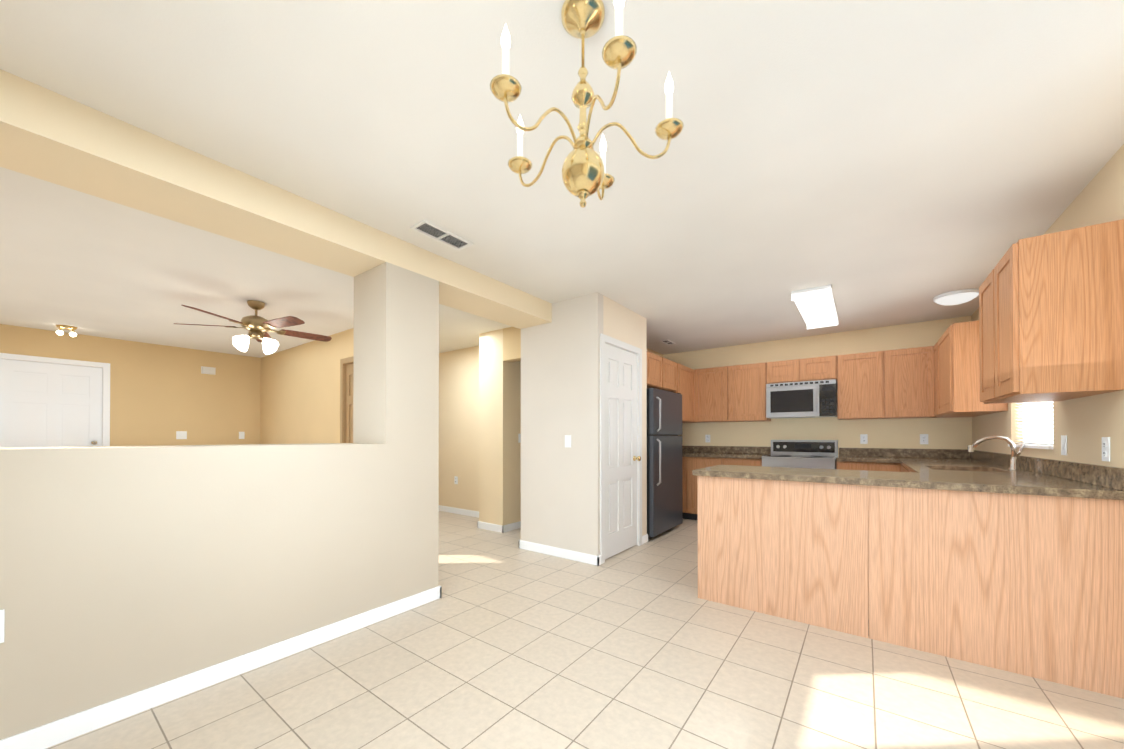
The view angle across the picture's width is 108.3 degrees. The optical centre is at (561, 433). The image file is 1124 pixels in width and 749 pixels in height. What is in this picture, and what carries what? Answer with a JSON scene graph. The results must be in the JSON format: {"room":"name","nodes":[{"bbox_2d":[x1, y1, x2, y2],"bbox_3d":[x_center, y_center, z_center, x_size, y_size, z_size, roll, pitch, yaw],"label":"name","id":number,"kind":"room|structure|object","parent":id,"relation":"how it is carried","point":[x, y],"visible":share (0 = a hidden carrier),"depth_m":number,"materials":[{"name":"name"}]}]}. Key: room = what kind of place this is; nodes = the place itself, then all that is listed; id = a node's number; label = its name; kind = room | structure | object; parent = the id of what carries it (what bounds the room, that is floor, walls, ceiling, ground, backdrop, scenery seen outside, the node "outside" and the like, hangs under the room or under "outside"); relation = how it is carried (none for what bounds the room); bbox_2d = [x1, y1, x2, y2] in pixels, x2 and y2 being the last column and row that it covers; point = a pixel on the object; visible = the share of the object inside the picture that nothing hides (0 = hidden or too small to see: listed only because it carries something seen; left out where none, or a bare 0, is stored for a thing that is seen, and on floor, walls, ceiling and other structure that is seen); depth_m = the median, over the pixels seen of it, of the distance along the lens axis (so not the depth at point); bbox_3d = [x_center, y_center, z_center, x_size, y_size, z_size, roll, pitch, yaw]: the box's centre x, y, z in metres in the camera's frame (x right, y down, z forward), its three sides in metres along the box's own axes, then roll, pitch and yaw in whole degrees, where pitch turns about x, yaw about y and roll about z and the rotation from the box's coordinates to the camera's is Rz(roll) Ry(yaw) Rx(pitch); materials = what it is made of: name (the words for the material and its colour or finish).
{"room":"kitchen","nodes":[
{"label":"kitchen","id":0,"kind":"room"},
{"bbox_2d":[0,324,260,445],"bbox_3d":[-6.154,-0.038,5.322,0.120,2.470,3.890,0,0,37],"label":"wall","id":1,"kind":"structure","parent":0,"point":[160,395],"depth_m":5.83,"materials":[{"name":"beige paint"}]},
{"bbox_2d":[0,353,109,447],"bbox_3d":[-6.322,0.129,5.040,0.135,2.132,0.944,0,0,37],"label":"entry door","id":2,"kind":"structure","parent":1,"relation":"in","point":[51,402],"depth_m":5.04,"materials":[{"name":"white wood"}]},
{"bbox_2d":[176,431,186,438],"bbox_3d":[-5.590,0.021,5.968,0.011,0.116,0.115,0,0,37],"label":"light switch","id":3,"kind":"object","parent":1,"relation":"attached to","point":[181,434],"visible":1,"depth_m":5.97,"materials":[{"name":"white plastic"}]},
{"bbox_2d":[201,366,215,374],"bbox_3d":[-5.402,-0.968,6.208,0.034,0.110,0.170,0,0,37],"label":"door chime","id":4,"kind":"object","parent":1,"relation":"attached to","point":[208,370],"visible":1,"depth_m":6.19,"materials":[{"name":"white plastic"}]},
{"bbox_2d":[239,432,244,438],"bbox_3d":[-5.160,0.025,6.545,0.011,0.116,0.072,0,0,37],"label":"light switch","id":5,"kind":"object","parent":1,"relation":"attached to","point":[241,435],"visible":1,"depth_m":6.54,"materials":[{"name":"white plastic"}]},
{"bbox_2d":[0,443,438,739],"bbox_3d":[-1.968,0.616,1.829,0.420,1.115,3.050,0,0,37],"label":"wall","id":6,"kind":"structure","parent":0,"point":[126,570],"depth_m":1.83,"materials":[{"name":"beige paint"}]},
{"bbox_2d":[0,609,4,642],"bbox_3d":[-2.006,0.684,1.417,0.008,0.116,0.072,0,0,37],"label":"outlet","id":7,"kind":"object","parent":6,"relation":"attached to","point":[2,617],"visible":1,"depth_m":1.44,"materials":[{"name":"white plastic"}]},
{"bbox_2d":[0,585,440,748],"bbox_3d":[-1.789,1.130,1.701,0.013,0.084,3.065,0,0,37],"label":"baseboard","id":8,"kind":"structure","parent":6,"relation":"attached to","point":[45,736],"depth_m":1.84,"materials":[{"name":"white wood"}]},
{"bbox_2d":[353,262,438,443],"bbox_3d":[-1.179,-0.520,2.898,0.420,1.170,0.405,0,0,37],"label":"column","id":9,"kind":"structure","parent":6,"relation":"on","point":[396,362],"depth_m":2.74,"materials":[{"name":"beige paint"}]},
{"bbox_2d":[260,328,353,443],"bbox_3d":[-3.516,-0.036,5.709,3.650,2.470,0.120,0,0,37],"label":"wall","id":10,"kind":"structure","parent":0,"point":[299,394],"depth_m":5.72,"materials":[{"name":"beige paint"}]},
{"bbox_2d":[340,356,353,442],"bbox_3d":[-2.545,0.133,4.944,0.484,2.122,0.135,0,0,37],"label":"bedroom door","id":11,"kind":"structure","parent":10,"relation":"in","point":[346,393],"depth_m":5.03,"materials":[{"name":"brown wood"}]},
{"bbox_2d":[439,346,478,510],"bbox_3d":[-1.760,-0.032,6.334,2.520,2.470,0.120,0,0,37],"label":"wall","id":12,"kind":"structure","parent":0,"point":[459,413],"depth_m":6.09,"materials":[{"name":"beige paint"}]},
{"bbox_2d":[454,476,457,483],"bbox_3d":[-1.599,0.702,6.128,0.072,0.116,0.008,0,0,37],"label":"outlet","id":13,"kind":"object","parent":12,"relation":"attached to","point":[455,479],"visible":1,"depth_m":6.13,"materials":[{"name":"white plastic"}]},
{"bbox_2d":[439,505,478,517],"bbox_3d":[-1.801,1.161,6.273,2.518,0.084,0.015,0,0,37],"label":"baseboard","id":14,"kind":"structure","parent":12,"relation":"attached to","point":[441,508],"depth_m":6.06,"materials":[{"name":"white wood"}]},
{"bbox_2d":[479,329,520,524],"bbox_3d":[-0.050,-0.033,6.171,0.420,2.470,2.800,0,0,37],"label":"wall","id":15,"kind":"structure","parent":0,"point":[499,444],"depth_m":5.04,"materials":[{"name":"beige paint"}]},
{"bbox_2d":[503,327,520,361],"bbox_3d":[-0.424,-1.082,4.786,0.640,0.390,0.120,0,0,37],"label":"wall","id":16,"kind":"structure","parent":0,"point":[511,344],"depth_m":4.84,"materials":[{"name":"beige paint"}]},
{"bbox_2d":[521,292,602,555],"bbox_3d":[-0.024,-0.047,3.995,0.940,2.470,0.100,0,0,37],"label":"wall","id":17,"kind":"structure","parent":0,"point":[560,400],"depth_m":3.91,"materials":[{"name":"beige paint"}]},
{"bbox_2d":[520,540,600,565],"bbox_3d":[-0.044,1.145,3.938,0.945,0.084,0.025,0,0,37],"label":"baseboard","id":18,"kind":"structure","parent":17,"relation":"attached to","point":[540,548],"depth_m":3.89,"materials":[{"name":"white wood"}]},
{"bbox_2d":[565,435,570,446],"bbox_3d":[0.055,0.072,3.865,0.072,0.116,0.011,0,0,37],"label":"light switch","id":19,"kind":"object","parent":17,"relation":"attached to","point":[567,440],"visible":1,"depth_m":3.86,"materials":[{"name":"white plastic"}]},
{"bbox_2d":[0,0,1123,357],"bbox_3d":[-1.538,-1.333,3.878,9.260,0.100,8.270,0,0,37],"label":"ceiling","id":20,"kind":"structure","parent":0,"point":[884,162],"depth_m":1.84,"materials":[{"name":"white paint"}]},
{"bbox_2d":[56,325,76,336],"bbox_3d":[-5.891,-1.219,4.829,0.170,0.112,0.170,0,0,37],"label":"light","id":21,"kind":"object","parent":20,"relation":"attached to","point":[67,327],"visible":1,"depth_m":4.80,"materials":[{"name":"gold metal"}]},
{"bbox_2d":[174,300,331,353],"bbox_3d":[-2.947,-1.042,3.979,1.277,0.479,1.256,0,0,37],"label":"ceiling fan","id":22,"kind":"object","parent":20,"relation":"hanging from","point":[257,327],"visible":1,"depth_m":3.90,"materials":[{"name":"brown wood"}]},
{"bbox_2d":[0,69,551,328],"bbox_3d":[-1.574,-1.201,2.371,0.420,0.185,4.370,0,0,37],"label":"beam","id":23,"kind":"structure","parent":20,"relation":"attached to","point":[52,137],"depth_m":1.96,"materials":[{"name":"beige paint"}]},
{"bbox_2d":[410,219,472,250],"bbox_3d":[-0.774,-1.285,2.642,0.150,0.011,0.380,0,0,37],"label":"ceiling vent","id":24,"kind":"object","parent":20,"relation":"in","point":[437,233],"visible":0.98,"depth_m":2.63,"materials":[{"name":"white metal"}]},
{"bbox_2d":[490,0,683,207],"bbox_3d":[0.046,-0.999,1.271,0.567,0.600,0.590,0,0,37],"label":"chandelier","id":25,"kind":"object","parent":20,"relation":"hanging from","point":[584,175],"visible":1,"depth_m":1.22,"materials":[{"name":"gold metal"}]},
{"bbox_2d":[659,339,675,344],"bbox_3d":[1.462,-1.265,5.615,0.120,0.011,0.300,0,0,37],"label":"ceiling vent","id":26,"kind":"object","parent":20,"relation":"in","point":[667,342],"visible":1,"depth_m":5.61,"materials":[{"name":"white metal"}]},
{"bbox_2d":[791,284,837,329],"bbox_3d":[2.560,-1.239,4.075,0.300,0.084,1.240,0,0,37],"label":"fluorescent ceiling light","id":27,"kind":"object","parent":20,"relation":"attached to","point":[816,306],"visible":1,"depth_m":3.83,"materials":[{"name":"white plastic"}]},
{"bbox_2d":[933,289,978,304],"bbox_3d":[3.637,-1.241,3.747,0.316,0.084,0.316,0,0,37],"label":"flush ceiling light","id":28,"kind":"object","parent":20,"relation":"attached to","point":[956,297],"visible":0.94,"depth_m":3.67,"materials":[{"name":"white plastic"}]},
{"bbox_2d":[46,511,1123,748],"bbox_3d":[-1.538,1.237,3.861,9.260,0.100,8.270,0,0,37],"label":"floor","id":29,"kind":"structure","parent":0,"point":[504,641],"depth_m":1.90,"materials":[{"name":"tile"}]},
{"bbox_2d":[477,521,499,531],"bbox_3d":[-0.886,1.153,5.030,0.390,0.084,0.013,0,0,37],"label":"baseboard","id":30,"kind":"structure","parent":29,"relation":"on","point":[483,525],"depth_m":5.04,"materials":[{"name":"white wood"}]},
{"bbox_2d":[500,521,520,532],"bbox_3d":[0.076,1.159,5.967,0.013,0.084,2.665,0,0,37],"label":"baseboard","id":31,"kind":"structure","parent":29,"relation":"on","point":[509,527],"depth_m":5.00,"materials":[{"name":"white wood"}]},
{"bbox_2d":[647,388,682,539],"bbox_3d":[1.037,0.337,5.023,0.721,1.715,0.900,0,0,37],"label":"refrigerator","id":32,"kind":"object","parent":29,"relation":"on","point":[664,470],"visible":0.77,"depth_m":4.72,"materials":[{"name":"black metal"}]},
{"bbox_2d":[682,455,690,519],"bbox_3d":[1.698,0.761,6.027,0.666,0.880,0.632,0,0,37],"label":"base cabinet","id":33,"kind":"object","parent":29,"relation":"on","point":[686,463],"depth_m":5.63,"materials":[{"name":"brown wood"}]},
{"bbox_2d":[682,451,766,458],"bbox_3d":[2.049,0.299,5.761,1.549,0.039,0.645,0,0,37],"label":"countertop","id":34,"kind":"structure","parent":33,"relation":"on","point":[690,454],"depth_m":5.45,"materials":[{"name":"brown stone"}]},
{"bbox_2d":[691,459,726,519],"bbox_3d":[2.102,0.759,5.727,0.609,0.880,0.632,0,0,37],"label":"base cabinet","id":35,"kind":"object","parent":29,"relation":"on","point":[694,462],"depth_m":5.55,"materials":[{"name":"brown wood"}]},
{"bbox_2d":[695,475,778,616],"bbox_3d":[1.378,0.741,3.042,0.505,0.880,0.652,0,0,37],"label":"base cabinet","id":36,"kind":"object","parent":29,"relation":"on","point":[738,519],"depth_m":2.76,"materials":[{"name":"brown wood"}]},
{"bbox_2d":[727,459,766,466],"bbox_3d":[2.456,0.757,5.463,0.542,0.880,0.632,0,0,37],"label":"base cabinet","id":37,"kind":"object","parent":29,"relation":"on","point":[742,462],"depth_m":5.14,"materials":[{"name":"brown wood"}]},
{"bbox_2d":[762,440,837,468],"bbox_3d":[2.945,0.637,5.023,0.754,1.115,0.716,0,0,37],"label":"range","id":38,"kind":"object","parent":29,"relation":"on","point":[820,454],"visible":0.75,"depth_m":5.07,"materials":[{"name":"silver metal"}]},
{"bbox_2d":[779,483,826,627],"bbox_3d":[1.704,0.740,2.812,0.560,0.880,0.632,0,0,37],"label":"base cabinet","id":39,"kind":"object","parent":29,"relation":"on","point":[802,506],"depth_m":2.53,"materials":[{"name":"brown wood"}]},
{"bbox_2d":[836,463,858,470],"bbox_3d":[3.433,0.753,4.737,0.356,0.880,0.632,0,0,37],"label":"base cabinet","id":40,"kind":"object","parent":29,"relation":"on","point":[846,466],"depth_m":4.52,"materials":[{"name":"brown wood"}]},
{"bbox_2d":[827,483,918,649],"bbox_3d":[2.036,0.738,2.600,0.493,0.880,0.704,0,0,37],"label":"base cabinet","id":41,"kind":"object","parent":29,"relation":"on","point":[873,532],"depth_m":2.32,"materials":[{"name":"brown wood"}]},
{"bbox_2d":[691,463,1123,502],"bbox_3d":[1.920,0.278,2.628,1.928,0.039,0.701,0,0,37],"label":"countertop","id":42,"kind":"structure","parent":41,"relation":"on","point":[925,480],"depth_m":2.33,"materials":[{"name":"brown stone"}]},
{"bbox_2d":[899,459,1058,478],"bbox_3d":[3.216,0.283,3.295,0.645,0.039,1.918,0,0,37],"label":"countertop","id":43,"kind":"structure","parent":41,"relation":"on","point":[954,466],"depth_m":3.25,"materials":[{"name":"brown stone"}]},
{"bbox_2d":[967,436,1024,469],"bbox_3d":[3.077,0.240,3.032,0.511,0.452,0.568,0,0,37],"label":"sink faucet","id":44,"kind":"object","parent":43,"relation":"on","point":[1017,462],"depth_m":2.94,"materials":[{"name":"silver metal"}]},
{"bbox_2d":[859,459,894,470],"bbox_3d":[3.595,0.752,4.582,0.357,0.880,0.687,0,0,37],"label":"base cabinet","id":45,"kind":"object","parent":29,"relation":"on","point":[863,465],"depth_m":4.38,"materials":[{"name":"brown wood"}]},
{"bbox_2d":[836,455,982,462],"bbox_3d":[3.763,0.290,4.486,1.189,0.039,0.645,0,0,37],"label":"countertop","id":46,"kind":"structure","parent":45,"relation":"on","point":[841,458],"depth_m":4.50,"materials":[{"name":"brown stone"}]},
{"bbox_2d":[895,463,902,470],"bbox_3d":[3.641,0.747,3.890,0.677,0.880,0.633,0,0,37],"label":"base cabinet","id":47,"kind":"object","parent":29,"relation":"on","point":[898,466],"depth_m":4.27,"materials":[{"name":"brown wood"}]},
{"bbox_2d":[935,467,946,470],"bbox_3d":[3.099,0.742,3.123,0.632,0.880,0.594,0,0,37],"label":"base cabinet","id":48,"kind":"object","parent":29,"relation":"on","point":[936,468],"depth_m":3.34,"materials":[{"name":"brown wood"}]},
{"bbox_2d":[603,295,646,535],"bbox_3d":[0.621,-0.046,4.157,0.100,2.470,0.930,0,0,37],"label":"wall","id":49,"kind":"structure","parent":0,"point":[624,324],"depth_m":4.33,"materials":[{"name":"beige paint"}]},
{"bbox_2d":[600,333,641,563],"bbox_3d":[0.591,0.137,4.048,0.135,2.102,0.844,0,0,37],"label":"pantry door","id":50,"kind":"structure","parent":49,"relation":"in","point":[620,449],"depth_m":4.03,"materials":[{"name":"white wood"}]},
{"bbox_2d":[647,348,662,356],"bbox_3d":[0.902,-0.035,5.774,0.300,2.470,2.000,0,0,37],"label":"wall","id":51,"kind":"structure","parent":0,"point":[654,352],"depth_m":6.22,"materials":[{"name":"beige paint"}]},
{"bbox_2d":[647,351,666,390],"bbox_3d":[0.849,-0.744,4.937,0.617,0.385,0.546,0,0,37],"label":"upper cabinet","id":52,"kind":"object","parent":51,"relation":"attached to","point":[656,365],"depth_m":4.79,"materials":[{"name":"brown wood"}]},
{"bbox_2d":[667,359,678,392],"bbox_3d":[1.096,-0.741,5.269,0.617,0.385,0.547,0,0,37],"label":"upper cabinet","id":53,"kind":"object","parent":51,"relation":"attached to","point":[672,367],"depth_m":5.19,"materials":[{"name":"brown wood"}]},
{"bbox_2d":[675,364,698,422],"bbox_3d":[1.509,-0.550,5.780,0.668,0.760,0.761,0,0,37],"label":"upper cabinet","id":54,"kind":"object","parent":51,"relation":"attached to","point":[688,377],"depth_m":5.68,"materials":[{"name":"brown wood"}]},
{"bbox_2d":[663,316,971,455],"bbox_3d":[2.951,-0.037,5.589,3.810,2.470,0.150,0,0,37],"label":"wall","id":55,"kind":"structure","parent":0,"point":[950,433],"depth_m":5.14,"materials":[{"name":"beige paint"}]},
{"bbox_2d":[705,435,709,441],"bbox_3d":[2.177,0.071,6.064,0.072,0.116,0.008,0,0,37],"label":"electrical outlet","id":56,"kind":"object","parent":55,"relation":"attached to","point":[707,438],"visible":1,"depth_m":6.06,"materials":[{"name":"white plastic"}]},
{"bbox_2d":[699,365,734,422],"bbox_3d":[2.203,-0.550,5.813,0.545,0.760,0.387,0,0,37],"label":"upper cabinet","id":57,"kind":"object","parent":55,"relation":"attached to","point":[716,384],"depth_m":5.67,"materials":[{"name":"brown wood"}]},
{"bbox_2d":[735,362,770,421],"bbox_3d":[2.545,-0.552,5.588,0.541,0.760,0.339,0,0,37],"label":"upper cabinet","id":58,"kind":"object","parent":55,"relation":"attached to","point":[750,379],"depth_m":5.41,"materials":[{"name":"brown wood"}]},
{"bbox_2d":[767,358,806,383],"bbox_3d":[2.944,-0.791,5.293,0.447,0.285,0.339,0,0,37],"label":"upper cabinet","id":59,"kind":"object","parent":55,"relation":"attached to","point":[786,371],"depth_m":5.15,"materials":[{"name":"brown wood"}]},
{"bbox_2d":[766,379,836,418],"bbox_3d":[3.037,-0.426,5.153,0.748,0.433,0.440,0,0,37],"label":"over-the-range microwave","id":60,"kind":"object","parent":59,"relation":"attached to","point":[811,399],"visible":0.98,"depth_m":5.00,"materials":[{"name":"silver metal"}]},
{"bbox_2d":[807,355,838,380],"bbox_3d":[3.195,-0.792,5.106,0.447,0.285,0.339,0,0,37],"label":"upper cabinet","id":61,"kind":"object","parent":55,"relation":"attached to","point":[818,368],"depth_m":4.92,"materials":[{"name":"brown wood"}]},
{"bbox_2d":[682,447,970,458],"bbox_3d":[3.020,0.227,5.429,3.506,0.100,0.020,0,0,37],"label":"backsplash","id":62,"kind":"structure","parent":55,"relation":"attached to","point":[907,453],"depth_m":4.84,"materials":[{"name":"brown stone"}]},
{"bbox_2d":[860,434,867,443],"bbox_3d":[3.678,0.064,4.948,0.072,0.116,0.008,0,0,37],"label":"electrical outlet","id":63,"kind":"object","parent":55,"relation":"attached to","point":[863,438],"visible":1,"depth_m":4.95,"materials":[{"name":"white plastic"}]},
{"bbox_2d":[836,350,894,419],"bbox_3d":[3.578,-0.557,4.820,0.502,0.760,0.339,0,0,37],"label":"upper cabinet","id":64,"kind":"object","parent":55,"relation":"attached to","point":[866,381],"depth_m":4.67,"materials":[{"name":"brown wood"}]},
{"bbox_2d":[895,347,926,418],"bbox_3d":[3.873,-0.558,4.600,0.502,0.760,0.339,0,0,37],"label":"upper cabinet","id":65,"kind":"object","parent":55,"relation":"attached to","point":[910,363],"depth_m":4.44,"materials":[{"name":"brown wood"}]},
{"bbox_2d":[920,434,927,443],"bbox_3d":[4.119,0.062,4.620,0.072,0.116,0.008,0,0,37],"label":"electrical outlet","id":66,"kind":"object","parent":55,"relation":"attached to","point":[923,438],"visible":1,"depth_m":4.62,"materials":[{"name":"white plastic"}]},
{"bbox_2d":[971,144,1123,467],"bbox_3d":[2.116,-0.066,1.150,0.150,2.470,8.270,0,0,37],"label":"wall","id":67,"kind":"structure","parent":0,"point":[1085,425],"depth_m":2.14,"materials":[{"name":"beige paint"}]},
{"bbox_2d":[927,345,980,417],"bbox_3d":[4.072,-0.561,4.235,0.387,0.760,0.687,0,0,37],"label":"upper cabinet","id":68,"kind":"object","parent":67,"relation":"attached to","point":[930,349],"depth_m":4.34,"materials":[{"name":"brown wood"}]},
{"bbox_2d":[935,321,1007,417],"bbox_3d":[3.720,-0.564,3.721,0.339,0.760,0.825,0,0,37],"label":"upper cabinet","id":69,"kind":"object","parent":67,"relation":"attached to","point":[955,349],"depth_m":3.47,"materials":[{"name":"brown wood"}]},
{"bbox_2d":[975,278,1069,406],"bbox_3d":[2.690,-0.573,2.337,0.339,0.760,0.447,0,0,37],"label":"upper cabinet","id":70,"kind":"object","parent":67,"relation":"attached to","point":[980,325],"depth_m":2.56,"materials":[{"name":"brown wood"}]},
{"bbox_2d":[1008,402,1052,448],"bbox_3d":[3.346,-0.360,2.830,0.160,1.220,1.190,0,0,37],"label":"kitchen window","id":71,"kind":"structure","parent":67,"relation":"in","point":[1044,424],"depth_m":2.93,"materials":[{"name":"white glass"}]},
{"bbox_2d":[971,451,1123,490],"bbox_3d":[3.444,0.212,3.079,0.020,0.100,3.244,0,0,37],"label":"backsplash","id":72,"kind":"structure","parent":67,"relation":"attached to","point":[1102,476],"depth_m":2.32,"materials":[{"name":"brown stone"}]},
{"bbox_2d":[987,219,1123,402],"bbox_3d":[2.503,-0.575,2.086,0.339,0.760,0.447,0,0,37],"label":"upper cabinet","id":73,"kind":"object","parent":67,"relation":"attached to","point":[1055,301],"depth_m":1.92,"materials":[{"name":"brown wood"}]},
{"bbox_2d":[1061,435,1066,454],"bbox_3d":[2.919,0.067,2.365,0.011,0.116,0.072,0,0,37],"label":"light switch","id":74,"kind":"object","parent":67,"relation":"attached to","point":[1063,444],"visible":0.95,"depth_m":2.35,"materials":[{"name":"white plastic"}]},
{"bbox_2d":[1102,437,1109,461],"bbox_3d":[2.616,0.074,1.955,0.008,0.116,0.072,0,0,37],"label":"electrical outlet","id":75,"kind":"object","parent":67,"relation":"attached to","point":[1105,448],"visible":1,"depth_m":1.95,"materials":[{"name":"white plastic"}]}
]}

